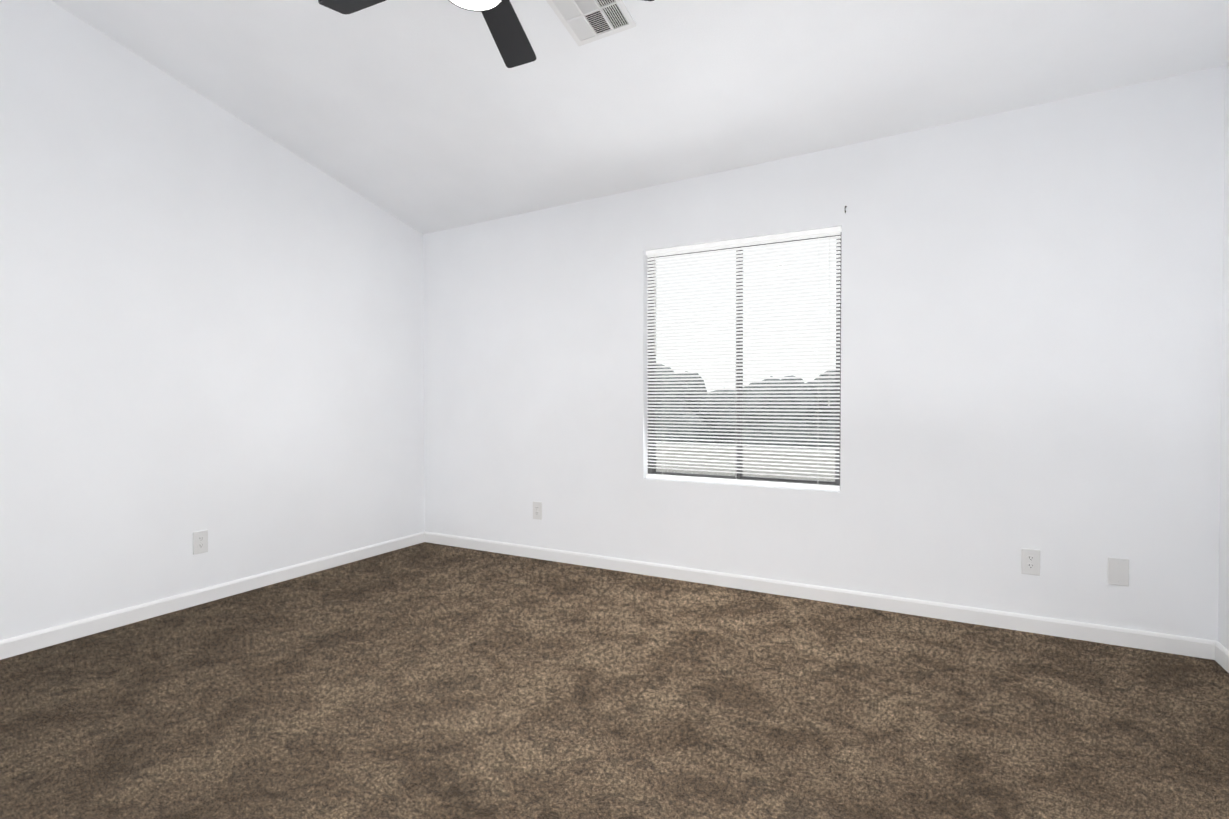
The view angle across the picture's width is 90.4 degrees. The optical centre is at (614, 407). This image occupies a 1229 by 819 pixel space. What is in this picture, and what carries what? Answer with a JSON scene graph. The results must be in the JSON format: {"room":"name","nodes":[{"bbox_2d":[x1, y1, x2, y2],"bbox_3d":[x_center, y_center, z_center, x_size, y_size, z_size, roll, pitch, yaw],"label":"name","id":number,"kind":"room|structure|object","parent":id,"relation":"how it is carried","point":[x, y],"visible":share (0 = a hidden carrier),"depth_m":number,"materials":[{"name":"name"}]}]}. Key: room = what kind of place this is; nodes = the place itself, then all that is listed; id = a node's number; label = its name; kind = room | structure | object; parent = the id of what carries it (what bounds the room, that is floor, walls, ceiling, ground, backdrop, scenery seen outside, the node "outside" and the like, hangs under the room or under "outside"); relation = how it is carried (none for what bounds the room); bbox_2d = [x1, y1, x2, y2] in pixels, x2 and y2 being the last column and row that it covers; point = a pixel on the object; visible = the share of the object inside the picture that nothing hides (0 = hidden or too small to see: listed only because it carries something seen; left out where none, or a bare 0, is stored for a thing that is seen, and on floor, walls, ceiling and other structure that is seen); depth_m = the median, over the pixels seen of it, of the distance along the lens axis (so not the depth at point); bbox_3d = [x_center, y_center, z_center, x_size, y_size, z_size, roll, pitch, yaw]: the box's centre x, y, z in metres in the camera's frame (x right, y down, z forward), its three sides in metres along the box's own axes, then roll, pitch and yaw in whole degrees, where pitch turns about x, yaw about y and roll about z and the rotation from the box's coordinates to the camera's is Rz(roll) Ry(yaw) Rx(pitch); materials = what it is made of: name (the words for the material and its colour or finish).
{"room":"empty bedroom","nodes":[
{"label":"empty bedroom","id":0,"kind":"room"},
{"bbox_2d":[0,0,424,639],"bbox_3d":[-2.661,-0.665,2.993,0.140,3.567,4.488,0,1,28],"label":"wall","id":1,"kind":"structure","parent":0,"point":[212,318],"depth_m":3.33,"materials":[{"name":"paint"}]},
{"bbox_2d":[193,530,207,554],"bbox_3d":[-2.342,0.763,3.453,0.010,0.126,0.078,0,1,28],"label":"outlet","id":2,"kind":"object","parent":1,"relation":"attached to","point":[200,541],"visible":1,"depth_m":3.45,"materials":[{"name":"white plastic"}]},
{"bbox_2d":[0,531,424,659],"bbox_3d":[-2.561,1.077,3.042,0.014,0.082,4.348,0,1,28],"label":"baseboard","id":3,"kind":"structure","parent":1,"relation":"attached to","point":[28,642],"depth_m":3.36,"materials":[{"name":"white wood"}]},
{"bbox_2d":[0,542,1228,818],"bbox_3d":[-0.452,1.183,1.921,5.071,0.100,4.628,0,1,28],"label":"floor","id":4,"kind":"structure","parent":0,"point":[424,680],"depth_m":2.27,"materials":[{"name":"carpet"}]},
{"bbox_2d":[52,0,1228,233],"bbox_3d":[-0.452,-2.037,1.878,5.071,1.433,4.628,0,1,28],"label":"ceiling","id":5,"kind":"structure","parent":0,"point":[426,116],"depth_m":3.04,"materials":[{"name":"paint"}]},
{"bbox_2d":[318,0,653,67],"bbox_3d":[-0.491,-1.624,1.962,1.185,0.608,1.218,0,1,28],"label":"ceiling fan","id":6,"kind":"object","parent":5,"relation":"hanging from","point":[510,38],"visible":1,"depth_m":2.28,"materials":[{"name":"black"}]},
{"bbox_2d":[546,0,635,45],"bbox_3d":[-0.102,-1.731,2.670,0.300,0.011,0.290,-1,-13,28],"label":"ceiling vent","id":7,"kind":"object","parent":5,"relation":"in","point":[584,22],"visible":1,"depth_m":2.70,"materials":[{"name":"white metal"}]},
{"bbox_2d":[423,65,1225,640],"bbox_3d":[0.602,-0.228,3.884,5.071,2.669,0.140,0,1,28],"label":"wall","id":8,"kind":"structure","parent":0,"point":[1031,327],"depth_m":3.22,"materials":[{"name":"paint"}]},
{"bbox_2d":[533,501,541,519],"bbox_3d":[-0.561,0.750,4.431,0.078,0.126,0.010,0,1,28],"label":"electrical outlet","id":9,"kind":"object","parent":8,"relation":"attached to","point":[537,510],"visible":1,"depth_m":4.43,"materials":[{"name":"white plastic"}]},
{"bbox_2d":[648,235,840,485],"bbox_3d":[0.783,-0.278,3.826,1.232,1.507,0.070,0,1,28],"label":"sliding window","id":10,"kind":"structure","parent":8,"relation":"in","point":[740,476],"depth_m":3.81,"materials":[{"name":"clear glass"}]},
{"bbox_2d":[646,227,840,490],"bbox_3d":[0.748,-0.278,3.760,1.220,1.502,0.039,0,1,28],"label":"window blinds","id":11,"kind":"object","parent":10,"relation":"attached to","point":[774,239],"visible":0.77,"depth_m":3.73,"materials":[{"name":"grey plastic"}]},
{"bbox_2d":[425,532,1216,659],"bbox_3d":[0.566,1.066,3.833,4.791,0.082,0.014,0,1,28],"label":"baseboard","id":12,"kind":"structure","parent":8,"relation":"attached to","point":[1169,643],"depth_m":3.36,"materials":[{"name":"white wood"}]},
{"bbox_2d":[1021,548,1039,575],"bbox_3d":[2.069,0.769,3.032,0.078,0.126,0.010,0,1,28],"label":"electrical outlet","id":13,"kind":"object","parent":8,"relation":"attached to","point":[1030,561],"visible":1,"depth_m":3.03,"materials":[{"name":"white plastic"}]},
{"bbox_2d":[1108,557,1128,585],"bbox_3d":[2.372,0.775,2.871,0.078,0.126,0.009,0,1,28],"label":"blank wall plate","id":14,"kind":"object","parent":8,"relation":"attached to","point":[1118,571],"visible":1,"depth_m":2.87,"materials":[{"name":"white plastic"}]},
{"bbox_2d":[1218,60,1228,649],"bbox_3d":[1.692,-0.704,0.676,0.140,3.706,4.488,0,1,28],"label":"wall","id":15,"kind":"structure","parent":0,"point":[1223,621],"depth_m":2.66,"materials":[{"name":"paint"}]},
{"bbox_2d":[1215,641,1228,672],"bbox_3d":[1.657,1.107,0.798,0.014,0.082,4.348,0,1,28],"label":"baseboard","id":16,"kind":"structure","parent":15,"relation":"attached to","point":[1221,655],"depth_m":2.65,"materials":[{"name":"white wood"}]},
{"label":"outside","id":17,"kind":"structure","parent":0,"visible":0},
{"bbox_3d":[34.057,3.402,63.601,120.000,0.200,135.632,0,1,28],"label":"ground","id":18,"kind":"structure","parent":17,"visible":0},
{"bbox_2d":[656,364,712,444],"bbox_3d":[1.103,1.410,15.755,3.444,5.073,3.558,0,1,28],"label":"tree","id":19,"kind":"object","parent":18,"relation":"on","point":[676,414],"depth_m":14.61,"materials":[{"name":"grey plant"}]},
{"bbox_2d":[677,371,707,417],"bbox_3d":[2.716,1.276,23.842,4.419,5.362,3.693,0,1,28],"label":"tree","id":20,"kind":"object","parent":18,"relation":"on","point":[694,391],"depth_m":23.29,"materials":[{"name":"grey plant"}]},
{"bbox_2d":[699,390,734,439],"bbox_3d":[4.175,1.575,22.114,3.545,4.573,3.755,0,1,28],"label":"tree","id":21,"kind":"object","parent":18,"relation":"on","point":[715,407],"depth_m":21.30,"materials":[{"name":"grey plant"}]},
{"bbox_2d":[712,383,755,445],"bbox_3d":[4.148,1.619,17.173,3.587,4.667,3.332,0,1,28],"label":"tree","id":22,"kind":"object","parent":18,"relation":"on","point":[721,442],"depth_m":16.76,"materials":[{"name":"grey plant"}]},
{"bbox_2d":[656,443,834,481],"bbox_3d":[1.363,2.335,10.652,12.100,3.360,0.300,0,1,28],"label":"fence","id":23,"kind":"object","parent":18,"relation":"on","point":[756,468],"depth_m":10.06,"materials":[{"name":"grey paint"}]},
{"bbox_2d":[735,376,809,447],"bbox_3d":[3.579,1.636,13.685,3.011,4.676,2.945,0,1,28],"label":"tree","id":24,"kind":"object","parent":18,"relation":"on","point":[780,444],"depth_m":13.09,"materials":[{"name":"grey plant"}]},
{"bbox_2d":[781,375,819,427],"bbox_3d":[7.334,1.272,24.394,3.758,5.116,3.754,0,1,28],"label":"tree","id":25,"kind":"object","parent":18,"relation":"on","point":[810,423],"depth_m":24.16,"materials":[{"name":"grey plant"}]},
{"bbox_2d":[806,416,835,448],"bbox_3d":[4.463,2.121,12.347,3.402,4.023,4.380,0,1,28],"label":"tree","id":26,"kind":"object","parent":18,"relation":"on","point":[818,438],"depth_m":12.02,"materials":[{"name":"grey plant"}]},
{"bbox_2d":[809,368,835,423],"bbox_3d":[9.009,1.102,25.460,4.152,5.427,4.319,0,1,28],"label":"tree","id":27,"kind":"object","parent":18,"relation":"on","point":[825,394],"depth_m":24.42,"materials":[{"name":"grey plant"}]}
]}

